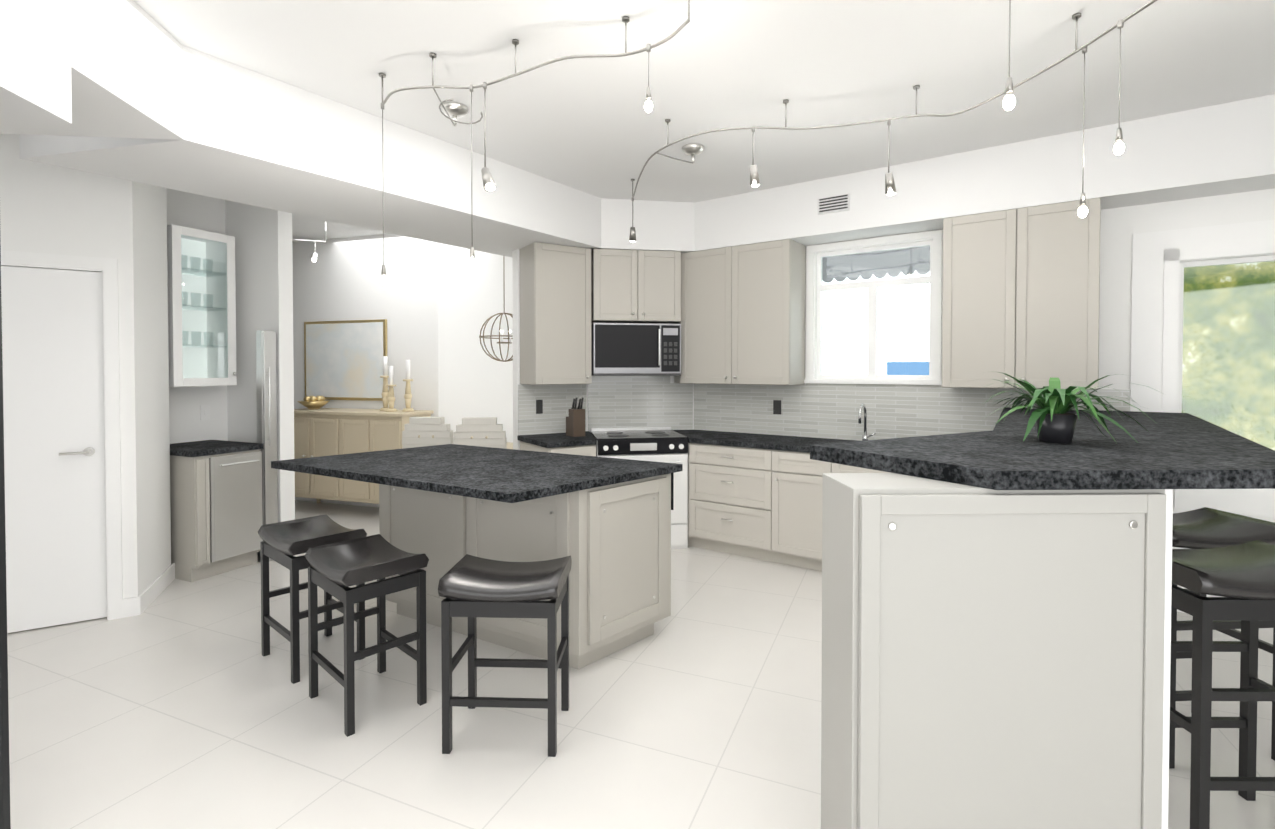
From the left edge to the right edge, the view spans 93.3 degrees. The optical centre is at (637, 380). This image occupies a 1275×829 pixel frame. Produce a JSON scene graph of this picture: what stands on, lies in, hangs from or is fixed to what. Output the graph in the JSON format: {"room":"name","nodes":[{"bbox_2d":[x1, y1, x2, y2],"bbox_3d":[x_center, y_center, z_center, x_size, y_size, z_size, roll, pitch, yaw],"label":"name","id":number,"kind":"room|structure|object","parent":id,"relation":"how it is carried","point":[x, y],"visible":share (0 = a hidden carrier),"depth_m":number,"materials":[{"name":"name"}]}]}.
{"room":"kitchen","nodes":[
{"label":"kitchen","id":0,"kind":"room"},
{"bbox_2d":[0,246,10,828],"bbox_3d":[-2.248,-0.016,1.762,0.738,2.930,0.020,0,1,-2],"label":"door frame","id":1,"kind":"structure","parent":0,"point":[5,823],"depth_m":1.78,"materials":[{"name":"black"}]},
{"bbox_2d":[0,134,137,598],"bbox_3d":[-4.414,-0.034,2.828,3.200,2.930,0.120,-1,1,-32],"label":"wall","id":2,"kind":"structure","parent":0,"point":[48,209],"depth_m":3.50,"materials":[{"name":"white paint"}]},
{"bbox_2d":[1,266,106,632],"bbox_3d":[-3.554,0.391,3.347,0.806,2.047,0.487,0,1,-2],"label":"door","id":3,"kind":"structure","parent":2,"relation":"in","point":[53,418],"depth_m":3.45,"materials":[{"name":"white wood"}]},
{"bbox_2d":[1,250,122,619],"bbox_3d":[-3.553,0.355,3.344,1.060,2.135,0.116,-1,1,-32],"label":"door frame","id":4,"kind":"structure","parent":2,"relation":"attached to","point":[107,268],"depth_m":3.55,"materials":[{"name":"white wood"}]},
{"bbox_2d":[132,181,170,595],"bbox_3d":[-3.206,-0.051,3.892,0.120,2.930,0.655,0,1,-24],"label":"wall","id":5,"kind":"structure","parent":0,"point":[150,284],"depth_m":3.89,"materials":[{"name":"white paint"}]},
{"bbox_2d":[122,563,174,617],"bbox_3d":[-3.150,1.358,3.939,0.279,0.110,0.701,0,1,-2],"label":"baseboard","id":6,"kind":"structure","parent":5,"relation":"attached to","point":[144,599],"depth_m":3.77,"materials":[{"name":"white wood"}]},
{"bbox_2d":[166,188,227,443],"bbox_3d":[-3.706,-0.059,4.352,0.120,2.930,1.360,0,1,24],"label":"wall","id":7,"kind":"structure","parent":0,"point":[204,213],"depth_m":4.73,"materials":[{"name":"white paint"}]},
{"bbox_2d":[167,224,236,386],"bbox_3d":[-3.341,-0.531,4.522,0.382,1.148,0.440,0,1,24],"label":"wall cabinet","id":8,"kind":"object","parent":7,"relation":"attached to","point":[201,308],"visible":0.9,"depth_m":4.61,"materials":[{"name":"white"}]},
{"bbox_2d":[225,200,294,553],"bbox_3d":[-3.113,-0.068,4.899,0.760,2.930,0.120,0,1,24],"label":"wall","id":9,"kind":"structure","parent":0,"point":[263,267],"depth_m":4.78,"materials":[{"name":"white paint"}]},
{"bbox_2d":[292,234,438,416],"bbox_3d":[-4.228,-0.103,7.022,4.600,2.930,0.120,0,1,18],"label":"wall","id":10,"kind":"structure","parent":0,"point":[339,280],"depth_m":6.45,"materials":[{"name":"white paint"}]},
{"bbox_2d":[295,497,378,506],"bbox_3d":[-2.073,1.305,7.181,5.683,0.110,1.864,0,1,-2],"label":"baseboard","id":11,"kind":"structure","parent":10,"relation":"attached to","point":[296,498],"depth_m":6.66,"materials":[{"name":"white wood"}]},
{"bbox_2d":[304,319,386,400],"bbox_3d":[-3.209,-0.216,6.598,1.120,0.870,0.030,0,1,18],"label":"mirror","id":12,"kind":"object","parent":10,"relation":"attached to","point":[343,360],"visible":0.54,"depth_m":6.58,"materials":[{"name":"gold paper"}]},
{"bbox_2d":[438,243,512,442],"bbox_3d":[-0.699,-0.106,7.255,3.400,2.930,0.120,-1,1,-35],"label":"wall","id":13,"kind":"structure","parent":0,"point":[475,379],"depth_m":6.45,"materials":[{"name":"white paint"}]},
{"bbox_2d":[512,249,586,449],"bbox_3d":[-0.754,-0.076,5.388,0.710,2.930,0.120,-1,1,-32],"label":"wall","id":14,"kind":"structure","parent":0,"point":[516,315],"depth_m":5.18,"materials":[{"name":"white paint"}]},
{"bbox_2d":[519,242,590,384],"bbox_3d":[-0.628,-0.541,5.138,0.645,1.148,0.391,-1,1,-32],"label":"upper cabinet","id":15,"kind":"object","parent":14,"relation":"attached to","point":[555,313],"visible":1,"depth_m":4.97,"materials":[{"name":"grey wood"}]},
{"bbox_2d":[587,324,693,430],"bbox_3d":[0.045,-0.080,5.656,1.054,2.930,0.150,0,1,-9],"label":"wall","id":16,"kind":"structure","parent":0,"point":[671,379],"depth_m":5.63,"materials":[{"name":"white glazed backsplash tile"}]},
{"bbox_2d":[591,249,680,323],"bbox_3d":[-0.025,-0.814,5.327,0.760,0.608,0.421,0,1,-9],"label":"upper cabinet","id":17,"kind":"object","parent":16,"relation":"attached to","point":[635,286],"visible":0.98,"depth_m":5.16,"materials":[{"name":"grey wood"}]},
{"bbox_2d":[591,323,680,375],"bbox_3d":[-0.024,-0.265,5.332,0.760,0.450,0.428,0,1,-9],"label":"microwave","id":18,"kind":"object","parent":17,"relation":"attached to","point":[635,349],"visible":0.96,"depth_m":5.16,"materials":[{"name":"silver metal"}]},
{"bbox_2d":[7,500,1274,828],"bbox_3d":[0.524,1.444,3.921,15.000,0.060,14.000,0,1,-2],"label":"floor","id":19,"kind":"structure","parent":0,"point":[179,704],"depth_m":2.51,"materials":[{"name":"tile"}]},
{"bbox_2d":[170,440,262,581],"bbox_3d":[-3.215,0.944,4.479,0.668,0.920,0.500,0,1,24],"label":"bar cabinet","id":20,"kind":"object","parent":19,"relation":"on","point":[216,504],"visible":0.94,"depth_m":4.28,"materials":[{"name":"grey wood"}]},
{"bbox_2d":[256,331,277,561],"bbox_3d":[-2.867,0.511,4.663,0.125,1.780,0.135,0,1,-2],"label":"refrigerator","id":21,"kind":"object","parent":19,"relation":"on","point":[266,390],"depth_m":4.62,"materials":[{"name":"silver metal"}]},
{"bbox_2d":[258,514,366,683],"bbox_3d":[-1.674,1.091,3.102,0.460,0.672,0.360,1,1,41],"label":"counter stool","id":22,"kind":"object","parent":19,"relation":"on","point":[282,543],"visible":0.88,"depth_m":3.05,"materials":[{"name":"black wood"}]},
{"bbox_2d":[294,408,433,503],"bbox_3d":[-2.934,0.846,6.253,1.568,1.059,0.501,0,1,18],"label":"sideboard","id":23,"kind":"object","parent":19,"relation":"on","point":[327,432],"visible":0.65,"depth_m":6.05,"materials":[{"name":"beige paint"}]},
{"bbox_2d":[297,396,330,409],"bbox_3d":[-3.456,0.239,6.434,0.315,0.144,0.320,0,1,-2],"label":"bowl","id":24,"kind":"object","parent":23,"relation":"on","point":[312,402],"visible":1,"depth_m":6.36,"materials":[{"name":"gold metal"}]},
{"bbox_2d":[380,356,396,411],"bbox_3d":[-2.535,0.036,6.124,0.124,0.560,0.281,-1,1,-41],"label":"candlestick","id":25,"kind":"object","parent":23,"relation":"on","point":[388,397],"depth_m":6.14,"materials":[{"name":"beige"}]},
{"bbox_2d":[402,360,413,411],"bbox_3d":[-2.323,0.057,6.097,0.116,0.520,0.116,0,1,-26],"label":"candlestick","id":26,"kind":"object","parent":23,"relation":"on","point":[408,395],"depth_m":6.07,"materials":[{"name":"beige"}]},
{"bbox_2d":[304,534,428,736],"bbox_3d":[-1.212,1.098,2.695,0.460,0.672,0.360,1,1,43],"label":"counter stool","id":27,"kind":"object","parent":19,"relation":"on","point":[336,570],"visible":1,"depth_m":2.64,"materials":[{"name":"black wood"}]},
{"bbox_2d":[402,417,453,447],"bbox_3d":[-1.760,0.850,5.311,0.440,1.082,0.512,0,1,4],"label":"dining chair","id":28,"kind":"object","parent":19,"relation":"on","point":[423,431],"visible":0.23,"depth_m":5.06,"materials":[{"name":"beige fabric"}]},
{"bbox_2d":[453,417,506,448],"bbox_3d":[-1.342,0.851,5.243,0.440,1.082,0.512,0,1,-7],"label":"dining chair","id":29,"kind":"object","parent":19,"relation":"on","point":[481,431],"visible":0.35,"depth_m":5.00,"materials":[{"name":"beige paint"}]},
{"bbox_2d":[438,554,571,756],"bbox_3d":[-0.526,1.101,2.475,0.460,0.672,0.360,0,1,2],"label":"counter stool","id":30,"kind":"object","parent":19,"relation":"on","point":[471,588],"visible":1,"depth_m":2.32,"materials":[{"name":"black wood"}]},
{"bbox_2d":[507,442,512,448],"bbox_3d":[-1.560,1.013,5.796,0.880,0.740,0.880,0,1,-2],"label":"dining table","id":31,"kind":"object","parent":19,"relation":"on","point":[509,445],"depth_m":5.90,"materials":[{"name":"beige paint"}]},
{"bbox_2d":[379,504,670,668],"bbox_3d":[-0.684,0.965,3.503,1.734,0.910,1.251,0,1,-2],"label":"kitchen island","id":32,"kind":"object","parent":19,"relation":"on","point":[604,523],"depth_m":3.12,"materials":[{"name":"painted wood"},{"name":"dark granite"},{"name":"nickel"}]},
{"bbox_2d":[271,444,682,503],"bbox_3d":[-0.936,0.491,3.439,2.374,0.040,1.768,0,1,-2],"label":"island countertop","id":33,"kind":"structure","parent":32,"relation":"on","point":[447,473],"depth_m":3.21,"materials":[{"name":"black stone"}]},
{"bbox_2d":[517,431,595,455],"bbox_3d":[-0.680,0.935,5.056,0.687,0.920,0.883,0,1,-2],"label":"base cabinet","id":34,"kind":"object","parent":19,"relation":"on","point":[564,443],"visible":0.27,"depth_m":4.80,"materials":[{"name":"grey stone"}]},
{"bbox_2d":[566,395,584,436],"bbox_3d":[-0.521,0.300,5.102,0.110,0.346,0.171,-1,1,-32],"label":"knife block","id":35,"kind":"object","parent":34,"relation":"on","point":[575,423],"visible":1,"depth_m":5.05,"materials":[{"name":"brown wood"}]},
{"bbox_2d":[590,427,687,548],"bbox_3d":[-0.001,0.917,5.207,0.754,0.950,0.718,0,1,-9],"label":"range","id":36,"kind":"object","parent":19,"relation":"on","point":[662,444],"visible":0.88,"depth_m":4.95,"materials":[{"name":"white metal"}]},
{"bbox_2d":[688,450,822,571],"bbox_3d":[1.673,0.964,4.525,2.638,0.880,2.353,0,1,-2],"label":"base cabinet","id":37,"kind":"object","parent":19,"relation":"on","point":[756,496],"depth_m":4.62,"materials":[{"name":"painted wood"},{"name":"nickel"}]},
{"bbox_2d":[673,430,890,477],"bbox_3d":[1.673,0.504,4.512,2.638,0.040,2.364,0,1,-2],"label":"countertop","id":38,"kind":"structure","parent":37,"relation":"on","point":[721,454],"depth_m":4.66,"materials":[{"name":"black stone"}]},
{"bbox_2d":[858,404,875,440],"bbox_3d":[1.730,0.330,4.560,0.167,0.306,0.152,0,1,-2],"label":"faucet","id":39,"kind":"object","parent":38,"relation":"on","point":[865,436],"visible":0.9,"depth_m":4.60,"materials":[{"name":"silver metal"}]},
{"bbox_2d":[821,473,1205,828],"bbox_3d":[1.002,0.865,1.693,0.890,1.170,0.260,0,1,-2],"label":"base cabinet","id":40,"kind":"object","parent":19,"relation":"on","point":[996,627],"depth_m":1.57,"materials":[{"name":"grey wood"}]},
{"bbox_2d":[810,408,1274,488],"bbox_3d":[1.951,0.236,2.861,2.753,0.050,2.582,0,1,-2],"label":"countertop","id":41,"kind":"structure","parent":40,"relation":"on","point":[1179,448],"depth_m":1.84,"materials":[{"name":"black stone"}]},
{"bbox_2d":[967,371,1156,442],"bbox_3d":[1.511,0.095,2.157,0.528,0.253,0.523,0,1,-2],"label":"potted plant","id":42,"kind":"object","parent":41,"relation":"on","point":[1052,419],"visible":1,"depth_m":2.12,"materials":[{"name":"green plant"}]},
{"bbox_2d":[1169,507,1274,768],"bbox_3d":[2.192,0.992,2.410,0.512,0.892,0.377,0,1,-2],"label":"bar stool","id":43,"kind":"object","parent":19,"relation":"on","point":[1204,528],"visible":0.42,"depth_m":2.26,"materials":[{"name":"black wood"}]},
{"bbox_2d":[1170,541,1274,828],"bbox_3d":[1.881,1.000,1.921,0.512,0.892,0.377,0,1,-2],"label":"bar stool","id":44,"kind":"object","parent":19,"relation":"on","point":[1239,579],"visible":0.67,"depth_m":1.77,"materials":[{"name":"black wood"}]},
{"bbox_2d":[134,0,1274,241],"bbox_3d":[0.524,-1.556,3.871,15.000,0.080,14.000,0,1,-2],"label":"ceiling","id":45,"kind":"structure","parent":0,"point":[592,126],"depth_m":2.93,"materials":[{"name":"white paint"}]},
{"bbox_2d":[0,0,600,257],"bbox_3d":[-3.689,-1.176,1.869,6.944,0.613,8.099,0,1,-2],"label":"bulkhead","id":46,"kind":"object","parent":45,"relation":"attached to","point":[131,90],"visible":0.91,"depth_m":3.00,"materials":[{"name":"white paint"}]},
{"bbox_2d":[292,220,325,261],"bbox_3d":[-3.344,-1.329,5.770,0.764,0.433,0.265,0,1,-2],"label":"track rail","id":47,"kind":"object","parent":45,"relation":"attached to","point":[314,257],"visible":0.46,"depth_m":5.68,"materials":[{"name":"silver metal"}]},
{"bbox_2d":[479,256,512,361],"bbox_3d":[-1.304,-0.863,5.882,0.482,1.369,0.482,0,1,-2],"label":"orb chandelier","id":48,"kind":"object","parent":45,"relation":"hanging from","point":[500,335],"visible":0.77,"depth_m":5.88,"materials":[{"name":"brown metal"}]},
{"bbox_2d":[379,0,689,284],"bbox_3d":[-0.537,-1.000,2.818,1.452,1.071,1.214,0,1,-2],"label":"track light","id":49,"kind":"object","parent":45,"relation":"hanging from","point":[454,110],"visible":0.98,"depth_m":2.74,"materials":[{"name":"silver metal"}]},
{"bbox_2d":[582,94,1274,252],"bbox_3d":[2.393,-1.303,3.713,5.987,0.419,3.953,0,1,-2],"label":"soffit","id":50,"kind":"structure","parent":45,"relation":"attached to","point":[1221,149],"depth_m":3.91,"materials":[{"name":"white paint"}]},
{"bbox_2d":[818,193,849,214],"bbox_3d":[1.468,-1.316,4.508,0.240,0.120,0.015,1,1,36],"label":"air vent grille","id":51,"kind":"object","parent":50,"relation":"attached to","point":[833,204],"visible":1,"depth_m":4.50,"materials":[{"name":"white metal"}]},
{"bbox_2d":[1003,0,1014,110],"bbox_3d":[1.141,-1.169,1.844,0.117,0.680,0.120,0,1,-2],"label":"pendant light","id":52,"kind":"object","parent":45,"relation":"hanging from","point":[1009,102],"visible":1,"depth_m":1.84,"materials":[{"name":"white glass"}]},
{"bbox_2d":[801,188,1274,612],"bbox_3d":[3.024,-0.052,3.955,6.043,2.930,0.150,1,1,36],"label":"wall","id":53,"kind":"structure","parent":0,"point":[1120,226],"depth_m":3.80,"materials":[{"name":"white paint"}]},
{"bbox_2d":[674,239,805,384],"bbox_3d":[0.797,-0.542,5.197,1.199,1.148,0.391,1,1,36],"label":"upper cabinet","id":54,"kind":"object","parent":53,"relation":"attached to","point":[743,310],"visible":0.96,"depth_m":4.96,"materials":[{"name":"grey wood"}]},
{"bbox_2d":[518,376,1129,440],"bbox_3d":[1.102,0.221,4.658,4.221,0.520,2.035,0,1,-2],"label":"backsplash","id":55,"kind":"structure","parent":53,"relation":"attached to","point":[818,410],"depth_m":5.15,"materials":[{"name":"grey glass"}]},
{"bbox_2d":[536,400,542,413],"bbox_3d":[-0.854,0.232,5.241,0.060,0.120,0.005,-1,1,-32],"label":"electrical outlet plate","id":56,"kind":"object","parent":55,"relation":"attached to","point":[539,403],"depth_m":5.24,"materials":[{"name":"grey plastic"}]},
{"bbox_2d":[773,400,780,413],"bbox_3d":[1.198,0.233,5.161,0.070,0.120,0.007,1,1,34],"label":"electrical outlet plate","id":57,"kind":"object","parent":55,"relation":"attached to","point":[776,406],"depth_m":5.16,"materials":[{"name":"grey plastic"}]},
{"bbox_2d":[822,246,929,282],"bbox_3d":[2.038,-0.978,5.037,1.225,0.255,0.020,1,1,36],"label":"awning","id":58,"kind":"object","parent":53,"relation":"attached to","point":[864,256],"depth_m":5.04,"materials":[{"name":"grey fabric"}]},
{"bbox_2d":[942,198,1100,389],"bbox_3d":[2.505,-0.522,3.968,0.850,1.148,0.392,1,1,36],"label":"upper cabinet","id":59,"kind":"object","parent":53,"relation":"attached to","point":[1021,293],"visible":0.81,"depth_m":3.82,"materials":[{"name":"grey wood"}]},
{"bbox_2d":[1130,220,1274,517],"bbox_3d":[4.011,-0.060,3.192,2.170,1.690,0.135,1,1,36],"label":"window","id":60,"kind":"structure","parent":53,"relation":"in","point":[1212,263],"depth_m":3.65,"materials":[{"name":"white"}]},
{"label":"outside","id":61,"kind":"structure","parent":0,"visible":0},
{"bbox_2d":[822,261,1274,450],"bbox_3d":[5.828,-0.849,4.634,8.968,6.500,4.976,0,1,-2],"label":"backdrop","id":62,"kind":"structure","parent":61,"point":[1233,319],"depth_m":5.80,"materials":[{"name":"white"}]}
]}

